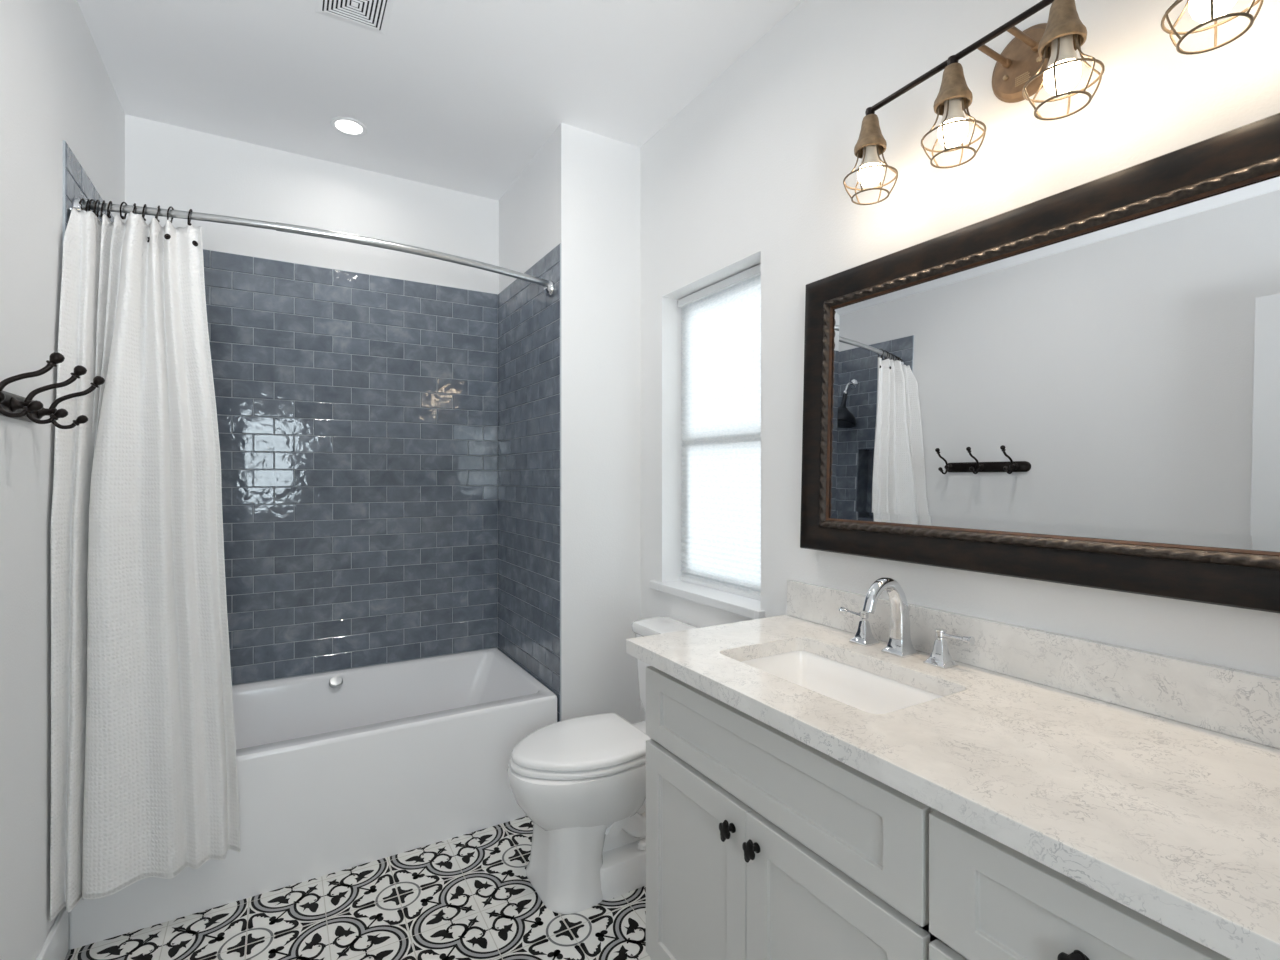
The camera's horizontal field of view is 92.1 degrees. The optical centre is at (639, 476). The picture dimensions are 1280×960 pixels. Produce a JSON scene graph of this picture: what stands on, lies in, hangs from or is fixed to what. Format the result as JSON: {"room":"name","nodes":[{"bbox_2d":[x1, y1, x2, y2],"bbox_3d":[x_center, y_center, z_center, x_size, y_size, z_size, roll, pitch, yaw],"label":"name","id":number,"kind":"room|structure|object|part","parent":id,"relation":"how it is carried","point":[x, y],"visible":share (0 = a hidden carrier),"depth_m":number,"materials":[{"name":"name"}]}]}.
{"room":"bathroom","nodes":[
{"label":"bathroom","id":0,"kind":"room"},
{"bbox_2d":[0,0,124,959],"bbox_3d":[-1.039,-0.048,0.613,0.139,2.792,4.209,0,0,-30],"label":"wall","id":1,"kind":"structure","parent":0,"point":[62,115],"depth_m":1.53,"materials":[{"name":"paint"}]},
{"bbox_2d":[0,352,104,428],"bbox_3d":[-1.341,-0.188,1.386,0.141,0.139,0.450,0,0,-30],"label":"hook rail","id":2,"kind":"object","parent":1,"relation":"attached to","point":[14,406],"visible":1,"depth_m":1.39,"materials":[{"name":"brown metal"}]},
{"bbox_3d":[-1.396,-0.160,1.354,0.016,0.053,0.450,0,0,-30],"label":"rail","id":3,"kind":"part","parent":2,"relation":"part of","materials":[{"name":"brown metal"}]},
{"bbox_2d":[36,906,68,959],"bbox_3d":[-1.265,1.280,1.130,0.014,0.135,1.431,0,0,-30],"label":"baseboard","id":4,"kind":"structure","parent":1,"relation":"attached to","point":[55,946],"depth_m":1.67,"materials":[{"name":"paint"}]},
{"bbox_3d":[-1.840,-0.028,2.104,0.009,1.848,0.824,0,0,-30],"label":"tile panel","id":5,"kind":"part","parent":1,"relation":"part of","materials":[{"name":"tile"}]},
{"bbox_2d":[71,198,554,296],"bbox_3d":[-0.992,-0.786,2.156,1.508,0.068,0.181,0,0,-30],"label":"curtain rod","id":6,"kind":"object","parent":1,"relation":"attached to","point":[549,286],"visible":0.92,"depth_m":2.03,"materials":[{"name":"silver metal"}]},
{"bbox_2d":[88,199,94,211],"bbox_3d":[-1.626,-0.795,1.830,0.011,0.054,0.042,0,0,-25],"label":"curtain hook","id":7,"kind":"object","parent":6,"relation":"hanging from","point":[91,200],"visible":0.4,"depth_m":1.81,"materials":[{"name":"brown metal"}]},
{"bbox_2d":[94,200,99,216],"bbox_3d":[-1.613,-0.795,1.833,0.011,0.054,0.042,0,0,-30],"label":"curtain hook","id":8,"kind":"object","parent":6,"relation":"hanging from","point":[98,201],"visible":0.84,"depth_m":1.82,"materials":[{"name":"brown metal"}]},
{"bbox_2d":[100,200,104,216],"bbox_3d":[-1.600,-0.795,1.836,0.011,0.054,0.042,0,0,-42],"label":"curtain hook","id":9,"kind":"object","parent":6,"relation":"hanging from","point":[103,202],"visible":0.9,"depth_m":1.82,"materials":[{"name":"brown metal"}]},
{"bbox_2d":[107,201,111,217],"bbox_3d":[-1.583,-0.795,1.840,0.011,0.054,0.042,0,0,-36],"label":"curtain hook","id":10,"kind":"object","parent":6,"relation":"hanging from","point":[110,202],"visible":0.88,"depth_m":1.83,"materials":[{"name":"brown metal"}]},
{"bbox_2d":[120,202,126,219],"bbox_3d":[-1.547,-0.795,1.848,0.011,0.054,0.042,0,0,-19],"label":"curtain hook","id":11,"kind":"object","parent":6,"relation":"hanging from","point":[122,203],"visible":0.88,"depth_m":1.84,"materials":[{"name":"brown metal"}]},
{"bbox_2d":[142,204,146,220],"bbox_3d":[-1.497,-0.795,1.861,0.011,0.054,0.042,0,0,-36],"label":"curtain hook","id":12,"kind":"object","parent":6,"relation":"hanging from","point":[145,205],"visible":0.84,"depth_m":1.85,"materials":[{"name":"brown metal"}]},
{"bbox_2d":[155,206,159,221],"bbox_3d":[-1.464,-0.795,1.871,0.011,0.054,0.042,0,0,-45],"label":"curtain hook","id":13,"kind":"object","parent":6,"relation":"hanging from","point":[158,207],"visible":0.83,"depth_m":1.86,"materials":[{"name":"brown metal"}]},
{"bbox_2d":[167,206,173,222],"bbox_3d":[-1.431,-0.795,1.880,0.011,0.054,0.042,0,0,-19],"label":"curtain hook","id":14,"kind":"object","parent":6,"relation":"hanging from","point":[170,206],"visible":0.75,"depth_m":1.87,"materials":[{"name":"brown metal"}]},
{"bbox_2d":[187,209,191,225],"bbox_3d":[-1.383,-0.795,1.895,0.011,0.054,0.042,0,0,-30],"label":"curtain hook","id":15,"kind":"object","parent":6,"relation":"hanging from","point":[190,210],"visible":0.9,"depth_m":1.88,"materials":[{"name":"brown metal"}]},
{"bbox_2d":[50,207,240,920],"bbox_3d":[-1.435,0.200,1.831,0.414,1.945,0.239,0,0,-30],"label":"shower curtain","id":16,"kind":"object","parent":15,"relation":"hanging from","point":[144,779],"visible":0.98,"depth_m":1.78,"materials":[{"name":"white fabric"}]},
{"bbox_2d":[125,114,498,685],"bbox_3d":[-1.235,-0.048,3.008,2.228,2.792,0.139,0,0,-30],"label":"wall","id":17,"kind":"structure","parent":0,"point":[356,385],"depth_m":2.85,"materials":[{"name":"tile"}]},
{"bbox_3d":[-1.394,-0.028,2.840,1.508,1.848,0.009,0,0,-30],"label":"tile panel","id":18,"kind":"part","parent":17,"relation":"part of","materials":[{"name":"tile"}]},
{"bbox_2d":[65,816,650,959],"bbox_3d":[-0.138,1.397,1.142,2.228,0.101,4.469,0,0,-30],"label":"floor","id":19,"kind":"structure","parent":0,"point":[470,896],"depth_m":1.87,"materials":[{"name":"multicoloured tile"}]},
{"bbox_2d":[69,648,556,949],"bbox_3d":[-1.187,1.120,2.483,1.502,0.456,0.814,0,0,-30],"label":"bathtub","id":20,"kind":"object","parent":19,"relation":"on","point":[339,770],"visible":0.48,"depth_m":2.22,"materials":[{"name":"ceramic"}]},
{"bbox_2d":[507,617,697,913],"bbox_3d":[-0.099,0.956,2.146,0.729,0.783,0.440,0,0,-30],"label":"toilet","id":21,"kind":"object","parent":19,"relation":"on","point":[580,782],"visible":0.7,"depth_m":1.96,"materials":[{"name":"ceramic"}]},
{"bbox_3d":[-0.210,0.927,2.081,0.465,0.023,0.378,0,0,-30],"label":"seat","id":22,"kind":"part","parent":21,"relation":"part of","materials":[{"name":"plastic"}]},
{"bbox_3d":[-0.208,0.900,2.082,0.458,0.029,0.378,0,0,-30],"label":"lid","id":23,"kind":"part","parent":21,"relation":"part of","materials":[{"name":"plastic"}]},
{"bbox_3d":[0.143,0.776,2.288,0.158,0.328,0.416,0,0,-30],"label":"tank","id":24,"kind":"part","parent":21,"relation":"part of","materials":[{"name":"ceramic"}]},
{"bbox_3d":[0.140,0.587,2.286,0.176,0.045,0.440,0,0,-30],"label":"tank lid","id":25,"kind":"part","parent":21,"relation":"part of","materials":[{"name":"ceramic"}]},
{"bbox_2d":[646,666,1230,959],"bbox_3d":[0.546,0.907,1.206,0.576,0.882,1.226,0,0,-30],"label":"vanity cabinet","id":26,"kind":"object","parent":19,"relation":"on","point":[762,844],"visible":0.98,"depth_m":1.10,"materials":[{"name":"paint"}]},
{"bbox_3d":[0.123,0.955,1.429,0.020,0.546,0.395,0,0,-30],"label":"door","id":27,"kind":"part","parent":26,"relation":"part of","materials":[{"name":"paint"}]},
{"bbox_3d":[0.182,0.734,1.281,0.026,0.050,0.035,0,0,-30],"label":"knob","id":28,"kind":"part","parent":26,"relation":"part of","materials":[{"name":"black metal"}]},
{"bbox_3d":[0.221,0.736,1.216,0.026,0.050,0.035,0,0,-30],"label":"knob","id":29,"kind":"part","parent":26,"relation":"part of","materials":[{"name":"black metal"}]},
{"bbox_3d":[0.224,0.579,1.257,0.020,0.174,0.794,0,0,-30],"label":"false drawer","id":30,"kind":"part","parent":26,"relation":"part of","materials":[{"name":"paint"}]},
{"bbox_3d":[0.325,0.955,1.086,0.020,0.546,0.397,0,0,-30],"label":"door","id":31,"kind":"part","parent":26,"relation":"part of","materials":[{"name":"paint"}]},
{"bbox_3d":[0.532,0.805,0.732,0.020,0.246,0.403,0,0,-30],"label":"drawer","id":32,"kind":"part","parent":26,"relation":"part of","materials":[{"name":"paint"}]},
{"bbox_2d":[626,615,1279,959],"bbox_3d":[0.539,0.446,1.218,0.584,0.037,1.283,0,0,-30],"label":"countertop","id":33,"kind":"structure","parent":26,"relation":"on","point":[1176,823],"depth_m":0.91,"materials":[{"name":"white stone"}]},
{"bbox_2d":[741,651,943,713],"bbox_3d":[0.428,0.538,1.377,0.334,0.144,0.514,0,0,-30],"label":"sink","id":34,"kind":"object","parent":33,"relation":"in","point":[866,691],"visible":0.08,"depth_m":1.53,"materials":[{"name":"ceramic"}]},
{"bbox_2d":[839,577,974,668],"bbox_3d":[0.590,0.334,1.470,0.156,0.187,0.361,0,0,-30],"label":"faucet","id":35,"kind":"object","parent":33,"relation":"on","point":[899,644],"visible":1,"depth_m":1.47,"materials":[{"name":"silver metal"}]},
{"bbox_3d":[0.561,0.359,1.611,0.025,0.024,0.087,0,0,-30],"label":"lever","id":36,"kind":"part","parent":35,"relation":"part of","materials":[{"name":"silver metal"}]},
{"bbox_3d":[0.576,0.399,1.585,0.053,0.056,0.053,0,0,-30],"label":"handle","id":37,"kind":"part","parent":35,"relation":"part of","materials":[{"name":"silver metal"}]},
{"bbox_3d":[0.590,0.334,1.470,0.156,0.187,0.062,0,0,-30],"label":"spout","id":38,"kind":"part","parent":35,"relation":"part of","materials":[{"name":"silver metal"}]},
{"bbox_3d":[0.684,0.399,1.402,0.053,0.056,0.053,0,0,-30],"label":"handle","id":39,"kind":"part","parent":35,"relation":"part of","materials":[{"name":"silver metal"}]},
{"bbox_3d":[0.700,0.359,1.375,0.025,0.024,0.087,0,0,-30],"label":"lever","id":40,"kind":"part","parent":35,"relation":"part of","materials":[{"name":"silver metal"}]},
{"bbox_3d":[0.518,0.579,0.729,0.026,0.050,0.035,0,0,-30],"label":"knob","id":41,"kind":"part","parent":26,"relation":"part of","materials":[{"name":"black metal"}]},
{"bbox_3d":[0.532,0.579,0.732,0.020,0.174,0.403,0,0,-30],"label":"drawer","id":42,"kind":"part","parent":26,"relation":"part of","materials":[{"name":"paint"}]},
{"bbox_2d":[77,0,802,200],"bbox_3d":[-0.138,-1.494,1.142,2.228,0.100,4.469,0,0,-30],"label":"ceiling","id":43,"kind":"structure","parent":0,"point":[457,95],"depth_m":2.19,"materials":[{"name":"paint"}]},
{"bbox_2d":[330,117,366,136],"bbox_3d":[-1.200,-1.440,2.542,0.140,0.006,0.140,0,0,-30],"label":"recessed light","id":44,"kind":"object","parent":43,"relation":"in","point":[347,126],"visible":1,"depth_m":2.54,"materials":[{"name":"paint"}]},
{"bbox_2d":[315,0,393,35],"bbox_3d":[-0.870,-1.441,1.880,0.204,0.005,0.204,0,0,-30],"label":"ceiling vent","id":45,"kind":"object","parent":43,"relation":"in","point":[372,15],"visible":1,"depth_m":1.91,"materials":[{"name":"paint"}]},
{"bbox_2d":[498,123,639,723],"bbox_3d":[-0.373,-0.048,2.966,0.384,2.792,0.826,0,0,-30],"label":"wall","id":46,"kind":"structure","parent":0,"point":[569,360],"depth_m":2.64,"materials":[{"name":"paint"}]},
{"bbox_3d":[-0.534,0.188,2.871,0.009,2.280,0.824,0,0,-30],"label":"tile panel","id":47,"kind":"part","parent":46,"relation":"part of","materials":[{"name":"tile"}]},
{"bbox_2d":[640,0,1279,721],"bbox_3d":[0.736,-0.048,1.656,0.200,2.792,4.209,0,0,-30],"label":"wall","id":48,"kind":"structure","parent":0,"point":[751,172],"depth_m":1.65,"materials":[{"name":"paint"}]},
{"bbox_2d":[649,580,764,618],"bbox_3d":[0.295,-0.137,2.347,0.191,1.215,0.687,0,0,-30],"label":"window sill","id":49,"kind":"structure","parent":48,"relation":"in","point":[750,608],"depth_m":2.26,"materials":[{"name":"paint"}]},
{"bbox_2d":[678,264,760,600],"bbox_3d":[0.320,-0.152,2.337,0.032,1.173,0.589,0,0,-30],"label":"window blind","id":50,"kind":"object","parent":48,"relation":"attached to","point":[721,322],"visible":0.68,"depth_m":2.35,"materials":[{"name":"fabric"}]},
{"bbox_3d":[0.321,0.426,2.338,0.020,0.018,0.585,0,0,-30],"label":"rail","id":51,"kind":"part","parent":50,"relation":"part of","materials":[{"name":"paint"}]},
{"bbox_2d":[787,580,1279,748],"bbox_3d":[0.784,0.374,1.356,0.020,0.108,1.274,0,0,-30],"label":"backsplash","id":52,"kind":"structure","parent":48,"relation":"attached to","point":[1237,703],"depth_m":1.19,"materials":[{"name":"white stone"}]},
{"bbox_2d":[800,113,1279,612],"bbox_3d":[0.802,-0.178,1.284,0.056,0.777,1.241,0,0,-30],"label":"wall mirror","id":53,"kind":"object","parent":48,"relation":"attached to","point":[1079,385],"visible":1,"depth_m":1.20,"materials":[{"name":"mirror glass"},{"name":"dark brown wood"}]},
{"bbox_2d":[843,0,1263,204],"bbox_3d":[0.751,-0.814,1.243,0.192,0.270,0.764,0,0,-30],"label":"vanity light","id":54,"kind":"object","parent":48,"relation":"attached to","point":[1040,55],"visible":1,"depth_m":1.28,"materials":[{"name":"brown metal"}]},
{"bbox_3d":[0.560,-0.763,1.501,0.058,0.111,0.058,0,0,-30],"label":"bulb","id":55,"kind":"part","parent":54,"relation":"part of","materials":[{"name":"white glass"}]},
{"bbox_3d":[0.668,-0.763,1.317,0.058,0.111,0.058,0,0,-30],"label":"bulb","id":56,"kind":"part","parent":54,"relation":"part of","materials":[{"name":"white glass"}]},
{"bbox_3d":[0.746,-0.888,1.301,0.111,0.017,0.017,0,0,-30],"label":"arm","id":57,"kind":"part","parent":54,"relation":"part of"},
{"bbox_3d":[0.815,-0.876,1.306,0.019,0.146,0.146,0,0,-30],"label":"plate","id":58,"kind":"part","parent":54,"relation":"part of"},
{"bbox_3d":[0.777,-0.888,1.249,0.111,0.017,0.017,0,0,-30],"label":"arm","id":59,"kind":"part","parent":54,"relation":"part of"},
{"bbox_3d":[0.776,-0.763,1.134,0.058,0.111,0.058,0,0,-30],"label":"bulb","id":60,"kind":"part","parent":54,"relation":"part of","materials":[{"name":"white glass"}]},
{"bbox_3d":[0.884,-0.763,0.950,0.058,0.111,0.058,0,0,-30],"label":"bulb","id":61,"kind":"part","parent":54,"relation":"part of","materials":[{"name":"white glass"}]}
]}

